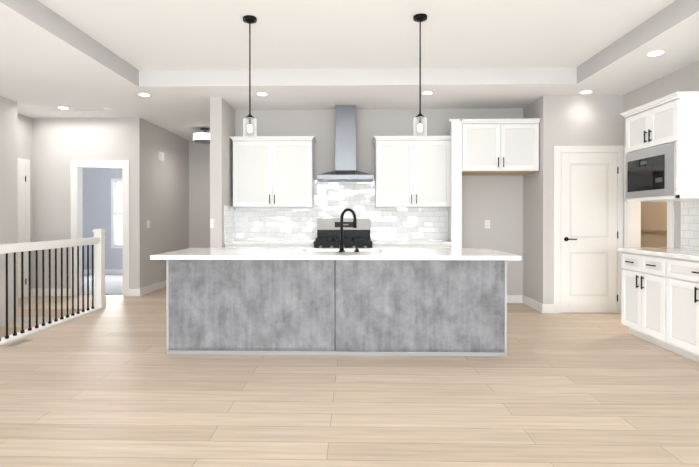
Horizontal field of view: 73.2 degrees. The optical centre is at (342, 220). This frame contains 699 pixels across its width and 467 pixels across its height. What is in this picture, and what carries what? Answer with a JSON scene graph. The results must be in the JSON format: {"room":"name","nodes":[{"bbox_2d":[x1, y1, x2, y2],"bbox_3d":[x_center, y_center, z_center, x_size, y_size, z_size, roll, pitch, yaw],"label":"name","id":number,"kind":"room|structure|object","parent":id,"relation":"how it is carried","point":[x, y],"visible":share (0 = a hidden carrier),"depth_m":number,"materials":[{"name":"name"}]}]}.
{"room":"kitchen","nodes":[
{"label":"kitchen","id":0,"kind":"room"},
{"bbox_2d":[0,96,17,326],"bbox_3d":[-4.853,1.460,0.972,0.500,6.140,11.060,0,0,1],"label":"wall","id":1,"kind":"structure","parent":0,"point":[8,177],"depth_m":6.32,"materials":[{"name":"grey paint"}]},
{"bbox_2d":[17,113,32,298],"bbox_3d":[-5.025,-0.215,7.070,0.120,2.840,1.140,0,0,1],"label":"wall","id":2,"kind":"structure","parent":0,"point":[24,128],"depth_m":7.41,"materials":[{"name":"grey paint"}]},
{"bbox_2d":[18,158,29,298],"bbox_3d":[-4.934,0.126,6.990,0.063,2.160,0.900,0,0,1],"label":"hall door","id":3,"kind":"structure","parent":2,"relation":"in","point":[23,200],"depth_m":7.32,"materials":[{"name":"white wood"}]},
{"bbox_2d":[16,317,59,322],"bbox_3d":[-4.008,2.940,0.994,1.190,3.180,11.130,0,0,1],"label":"wall","id":4,"kind":"structure","parent":0,"point":[33,319],"depth_m":6.44,"materials":[{"name":"grey paint"}]},
{"bbox_2d":[0,322,41,337],"bbox_3d":[-3.989,2.831,4.474,1.060,2.850,3.920,0,0,1],"label":"stair steps","id":5,"kind":"structure","parent":4,"relation":"attached to","point":[10,329],"depth_m":6.16,"materials":[{"name":"brown wood"}]},
{"bbox_2d":[32,117,131,288],"bbox_3d":[-4.149,-0.217,7.561,1.610,2.840,0.120,0,0,1],"label":"wall","id":6,"kind":"structure","parent":0,"point":[58,144],"depth_m":7.51,"materials":[{"name":"grey paint"}]},
{"bbox_2d":[31,288,70,295],"bbox_3d":[-4.641,1.146,7.502,0.630,0.115,0.030,0,0,1],"label":"baseboard","id":7,"kind":"structure","parent":6,"relation":"attached to","point":[46,290],"depth_m":7.50,"materials":[{"name":"white wood"}]},
{"bbox_2d":[70,160,129,295],"bbox_3d":[-3.854,0.123,7.554,0.940,2.160,0.153,0,0,1],"label":"trim","id":8,"kind":"structure","parent":6,"relation":"attached to","point":[77,167],"depth_m":7.48,"materials":[{"name":"white wood"}]},
{"bbox_2d":[83,168,122,268],"bbox_3d":[-5.090,-0.228,10.403,3.620,2.840,0.120,0,0,1],"label":"wall","id":9,"kind":"structure","parent":0,"point":[96,198],"depth_m":10.35,"materials":[{"name":"grey paint"}]},
{"bbox_2d":[84,269,122,273],"bbox_3d":[-5.037,1.129,10.340,3.490,0.103,0.014,0,0,1],"label":"baseboard","id":10,"kind":"structure","parent":9,"relation":"attached to","point":[107,271],"depth_m":10.33,"materials":[{"name":"white wood"}]},
{"bbox_2d":[111,179,122,247],"bbox_3d":[-4.610,-0.153,10.399,0.940,1.530,0.165,0,0,1],"label":"bedroom window","id":11,"kind":"structure","parent":9,"relation":"in","point":[119,218],"depth_m":10.48,"materials":[{"name":"white"}]},
{"bbox_2d":[84,274,122,294],"bbox_3d":[-5.062,1.192,8.997,3.500,0.012,2.700,0,0,1],"label":"floor","id":12,"kind":"structure","parent":0,"point":[113,284],"depth_m":8.70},
{"bbox_2d":[132,117,188,288],"bbox_3d":[-3.259,-0.221,8.666,0.120,2.840,2.370,0,0,1],"label":"wall","id":13,"kind":"structure","parent":0,"point":[160,195],"depth_m":8.13,"materials":[{"name":"grey paint"}]},
{"bbox_2d":[137,280,165,295],"bbox_3d":[-3.204,1.142,8.603,0.034,0.115,2.264,0,0,1],"label":"baseboard","id":14,"kind":"structure","parent":13,"relation":"attached to","point":[142,291],"depth_m":7.87,"materials":[{"name":"white wood"}]},
{"bbox_2d":[159,152,163,161],"bbox_3d":[-3.189,-1.120,8.295,0.034,0.160,0.160,0,0,1],"label":"door chime","id":15,"kind":"object","parent":13,"relation":"attached to","point":[161,156],"visible":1,"depth_m":8.25,"materials":[{"name":"white plastic"}]},
{"bbox_2d":[189,141,209,247],"bbox_3d":[-2.366,-0.226,9.771,1.615,2.840,0.120,0,0,1],"label":"wall","id":16,"kind":"structure","parent":0,"point":[199,195],"depth_m":9.72,"materials":[{"name":"grey paint"}]},
{"bbox_2d":[210,97,234,247],"bbox_3d":[-1.641,-0.218,7.971,0.157,2.840,3.445,0,0,1],"label":"wall","id":17,"kind":"structure","parent":0,"point":[222,120],"depth_m":6.25,"materials":[{"name":"grey paint"}]},
{"bbox_2d":[210,219,213,227],"bbox_3d":[-1.728,0.039,6.246,0.050,0.120,0.010,0,0,1],"label":"light switch","id":18,"kind":"object","parent":17,"relation":"attached to","point":[211,223],"visible":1,"depth_m":6.25,"materials":[{"name":"white plastic"}]},
{"bbox_2d":[224,205,235,241],"bbox_3d":[-1.587,0.041,6.663,0.008,0.488,0.600,0,0,1],"label":"tile backsplash","id":19,"kind":"structure","parent":17,"relation":"attached to","point":[229,223],"depth_m":6.61,"materials":[{"name":"white tile"}]},
{"bbox_2d":[0,287,698,466],"bbox_3d":[-1.063,1.281,3.156,12.000,0.120,15.600,0,0,1],"label":"floor","id":20,"kind":"structure","parent":0,"point":[112,383],"depth_m":3.17,"materials":[{"name":"brown wood"}]},
{"bbox_2d":[3,339,32,346],"bbox_3d":[-3.200,1.211,4.644,0.100,0.008,0.280,0,0,1],"label":"floor vent","id":21,"kind":"object","parent":20,"relation":"in","point":[17,343],"visible":0.98,"depth_m":4.62,"materials":[{"name":"beige"}]},
{"bbox_2d":[0,229,106,345],"bbox_3d":[-3.418,0.675,3.380,0.150,1.090,6.346,0,0,1],"label":"stair railing","id":22,"kind":"object","parent":20,"relation":"on","point":[97,240],"visible":1,"depth_m":5.58,"materials":[{"name":"white wood"}]},
{"bbox_2d":[224,240,314,247],"bbox_3d":[-0.984,0.746,6.627,1.208,0.922,0.635,0,0,1],"label":"countertop","id":23,"kind":"structure","parent":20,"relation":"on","point":[269,244],"depth_m":6.35,"materials":[{"name":"white stone"}]},
{"bbox_2d":[166,260,506,356],"bbox_3d":[-0.056,0.773,4.582,3.068,0.884,0.699,0,0,1],"label":"kitchen island","id":24,"kind":"object","parent":20,"relation":"on","point":[341,300],"depth_m":4.24,"materials":[{"name":"grey concrete"}]},
{"bbox_2d":[150,248,520,259],"bbox_3d":[-0.058,0.312,4.470,3.122,0.037,1.040,0,0,1],"label":"island countertop","id":25,"kind":"structure","parent":24,"relation":"on","point":[190,253],"depth_m":4.07,"materials":[{"name":"white stone"}]},
{"bbox_2d":[335,208,357,251],"bbox_3d":[0.044,0.090,4.409,0.227,0.408,0.188,0,0,1],"label":"faucet","id":26,"kind":"object","parent":25,"relation":"on","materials":[{"name":"black metal"}]},
{"bbox_2d":[314,218,371,247],"bbox_3d":[0.015,0.590,6.581,0.770,1.235,0.667,0,0,1],"label":"range","id":27,"kind":"object","parent":20,"relation":"on","point":[328,229],"visible":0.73,"depth_m":6.81,"materials":[{"name":"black metal"}]},
{"bbox_2d":[371,240,450,247],"bbox_3d":[0.934,0.746,6.584,1.049,0.922,0.635,0,0,1],"label":"countertop","id":28,"kind":"structure","parent":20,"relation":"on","point":[410,244],"depth_m":6.29,"materials":[{"name":"white stone"}]},
{"bbox_2d":[448,118,540,247],"bbox_3d":[2.028,-0.070,6.549,1.198,2.555,0.644,0,0,1],"label":"tall cabinet","id":29,"kind":"object","parent":20,"relation":"on","point":[494,146],"visible":0.96,"depth_m":6.27,"materials":[{"name":"white painted wood"},{"name":"matte black metal"}]},
{"bbox_2d":[621,252,657,344],"bbox_3d":[3.294,0.773,4.632,0.644,0.884,0.788,0,0,1],"label":"base cabinet","id":30,"kind":"object","parent":20,"relation":"on","point":[639,274],"depth_m":4.70,"materials":[{"name":"white wood"}]},
{"bbox_2d":[658,256,698,362],"bbox_3d":[3.277,0.776,3.863,0.644,0.884,1.031,0,0,1],"label":"base cabinet","id":31,"kind":"object","parent":20,"relation":"on","point":[660,297],"depth_m":4.15,"materials":[{"name":"white wood"}]},
{"bbox_2d":[618,248,698,259],"bbox_3d":[3.243,0.319,2.946,0.669,0.037,4.182,0,0,1],"label":"countertop","id":32,"kind":"structure","parent":31,"relation":"on","point":[674,253],"depth_m":4.44,"materials":[{"name":"white stone"}]},
{"bbox_2d":[0,0,698,140],"bbox_3d":[-1.063,-1.779,3.143,12.000,0.320,15.600,0,0,1],"label":"ceiling","id":33,"kind":"structure","parent":0,"point":[44,73],"depth_m":4.97,"materials":[{"name":"white paint"}]},
{"bbox_2d":[57,106,69,108],"bbox_3d":[-4.041,-1.629,6.812,0.170,0.008,0.170,0,0,1],"label":"recessed light","id":34,"kind":"object","parent":33,"relation":"in","point":[61,107],"visible":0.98,"depth_m":6.78,"materials":[{"name":"white"}]},
{"bbox_2d":[75,111,103,114],"bbox_3d":[-3.848,-1.629,7.158,0.350,0.010,0.200,0,0,1],"label":"ceiling vent","id":35,"kind":"object","parent":33,"relation":"in","point":[90,113],"visible":0.94,"depth_m":7.16,"materials":[{"name":"white metal"}]},
{"bbox_2d":[102,107,111,110],"bbox_3d":[-3.410,-1.616,6.828,0.130,0.034,0.130,0,0,1],"label":"smoke detector","id":36,"kind":"object","parent":33,"relation":"attached to","point":[107,108],"visible":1,"depth_m":6.79,"materials":[{"name":"white plastic"}]},
{"bbox_2d":[137,93,150,96],"bbox_3d":[-2.562,-1.626,6.089,0.170,0.008,0.170,0,0,1],"label":"recessed light","id":37,"kind":"object","parent":33,"relation":"in","point":[144,94],"visible":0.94,"depth_m":6.07,"materials":[{"name":"white plastic"}]},
{"bbox_2d":[193,128,209,143],"bbox_3d":[-2.464,-1.522,8.427,0.410,0.234,0.410,0,0,1],"label":"drum ceiling light","id":38,"kind":"object","parent":33,"relation":"attached to","point":[202,137],"visible":0.69,"depth_m":8.27,"materials":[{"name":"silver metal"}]},
{"bbox_2d":[243,15,256,138],"bbox_3d":[-0.833,-1.281,4.240,0.124,1.084,0.124,0,0,1],"label":"pendant light","id":39,"kind":"object","parent":33,"relation":"hanging from","point":[249,19],"visible":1,"depth_m":4.23,"materials":[{"name":"black metal"}]},
{"bbox_2d":[255,92,268,95],"bbox_3d":[-1.032,-1.626,6.054,0.170,0.008,0.170,0,0,1],"label":"recessed light","id":40,"kind":"object","parent":33,"relation":"in","point":[262,93],"visible":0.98,"depth_m":6.03,"materials":[{"name":"white plastic"}]},
{"bbox_2d":[413,13,426,137],"bbox_3d":[0.696,-1.281,4.206,0.124,1.084,0.124,0,0,1],"label":"pendant light","id":41,"kind":"object","parent":33,"relation":"hanging from","point":[420,18],"visible":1,"depth_m":4.20,"materials":[{"name":"clear glass"}]},
{"bbox_2d":[421,91,433,94],"bbox_3d":[1.082,-1.626,6.006,0.170,0.008,0.170,0,0,1],"label":"recessed light","id":42,"kind":"object","parent":33,"relation":"in","point":[427,92],"visible":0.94,"depth_m":5.97,"materials":[{"name":"white"}]},
{"bbox_2d":[579,90,593,93],"bbox_3d":[3.092,-1.626,5.961,0.170,0.008,0.170,0,0,1],"label":"recessed light","id":43,"kind":"object","parent":33,"relation":"in","point":[585,91],"visible":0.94,"depth_m":5.94,"materials":[{"name":"white"}]},
{"bbox_2d":[645,50,665,56],"bbox_3d":[3.040,-1.620,4.562,0.170,0.008,0.170,0,0,1],"label":"recessed light","id":44,"kind":"object","parent":33,"relation":"in","point":[655,53],"visible":0.94,"depth_m":4.55,"materials":[{"name":"white plastic"}]},
{"bbox_2d":[235,108,522,294],"bbox_3d":[0.511,-0.214,6.975,4.505,2.840,0.120,0,0,1],"label":"wall","id":45,"kind":"structure","parent":0,"point":[496,201],"depth_m":6.89,"materials":[{"name":"grey paint"}]},
{"bbox_2d":[229,136,315,207],"bbox_3d":[-0.984,-0.683,6.760,1.193,0.990,0.354,0,0,1],"label":"upper cabinet","id":46,"kind":"object","parent":45,"relation":"attached to","point":[273,171],"visible":1,"depth_m":6.62,"materials":[{"name":"white wood"}]},
{"bbox_2d":[236,180,447,239],"bbox_3d":[-0.013,-0.155,6.923,3.128,0.878,0.008,0,0,1],"label":"tile backsplash","id":47,"kind":"structure","parent":45,"relation":"attached to","point":[333,199],"depth_m":6.92,"materials":[{"name":"white tile"}]},
{"bbox_2d":[398,218,403,225],"bbox_3d":[0.862,0.026,6.896,0.075,0.120,0.008,0,0,1],"label":"outlet","id":48,"kind":"object","parent":47,"relation":"attached to","point":[400,221],"visible":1,"depth_m":6.89,"materials":[{"name":"white plastic"}]},
{"bbox_2d":[317,105,373,181],"bbox_3d":[0.047,-1.097,6.667,0.770,1.067,0.490,0,0,1],"label":"range hood","id":49,"kind":"object","parent":45,"relation":"attached to","point":[345,154],"visible":1,"depth_m":6.65,"materials":[{"name":"silver metal"}]},
{"bbox_2d":[373,136,450,206],"bbox_3d":[0.986,-0.683,6.715,1.089,0.990,0.354,0,0,1],"label":"upper cabinet","id":50,"kind":"object","parent":45,"relation":"attached to","point":[411,171],"visible":0.98,"depth_m":6.58,"materials":[{"name":"white wood"}]},
{"bbox_2d":[485,220,489,227],"bbox_3d":[2.122,0.056,6.876,0.075,0.120,0.008,0,0,1],"label":"outlet","id":51,"kind":"object","parent":45,"relation":"attached to","point":[487,223],"visible":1,"depth_m":6.87,"materials":[{"name":"white plastic"}]},
{"bbox_2d":[507,295,521,302],"bbox_3d":[2.127,1.149,6.877,1.030,0.115,0.014,0,0,1],"label":"baseboard","id":52,"kind":"structure","parent":45,"relation":"attached to","point":[510,298],"depth_m":6.86,"materials":[{"name":"white wood"}]},
{"bbox_2d":[523,98,539,301],"bbox_3d":[2.695,-0.213,6.564,0.120,2.840,0.604,0,0,1],"label":"wall","id":53,"kind":"structure","parent":0,"point":[531,229],"depth_m":6.55,"materials":[{"name":"grey paint"}]},
{"bbox_2d":[522,295,544,312],"bbox_3d":[2.626,1.150,6.489,0.014,0.115,0.708,0,0,1],"label":"baseboard","id":54,"kind":"structure","parent":53,"relation":"attached to","point":[537,306],"depth_m":6.44,"materials":[{"name":"white wood"}]},
{"bbox_2d":[539,95,622,312],"bbox_3d":[3.202,-0.211,6.190,1.150,2.840,0.120,0,0,1],"label":"wall","id":55,"kind":"structure","parent":0,"point":[581,120],"depth_m":6.13,"materials":[{"name":"grey paint"}]},
{"bbox_2d":[553,146,623,312],"bbox_3d":[3.204,0.119,6.097,0.898,2.180,0.065,0,0,1],"label":"pantry door","id":56,"kind":"structure","parent":55,"relation":"in","point":[588,211],"depth_m":6.12,"materials":[{"name":"white wood"}]},
{"bbox_2d":[641,202,666,247],"bbox_3d":[4.805,-0.210,6.018,0.135,2.840,4.000,0,0,1],"label":"wall","id":57,"kind":"structure","parent":0,"point":[653,224],"depth_m":7.17,"materials":[{"name":"beige"}]},
{"bbox_2d":[623,61,698,247],"bbox_3d":[3.592,-0.189,0.682,0.120,2.840,10.876,0,0,1],"label":"wall","id":58,"kind":"structure","parent":0,"point":[685,79],"depth_m":5.19,"materials":[{"name":"grey paint"}]},
{"bbox_2d":[624,146,673,247],"bbox_3d":[3.700,0.131,5.604,0.148,2.160,0.920,0,0,1],"label":"trim","id":59,"kind":"structure","parent":58,"relation":"attached to","point":[632,224],"depth_m":5.96,"materials":[{"name":"white wood"}]},
{"bbox_2d":[620,91,698,201],"bbox_3d":[3.297,-0.672,4.610,0.639,0.945,0.888,0,0,1],"label":"upper cabinet","id":60,"kind":"object","parent":58,"relation":"attached to","point":[662,152],"visible":1,"depth_m":4.40,"materials":[{"name":"white wood"}]},
{"bbox_2d":[681,201,698,248],"bbox_3d":[3.579,0.046,2.941,0.008,0.508,4.190,0,0,1],"label":"tile backsplash","id":61,"kind":"structure","parent":58,"relation":"attached to","point":[689,224],"depth_m":4.89,"materials":[{"name":"white tile"}]}
]}

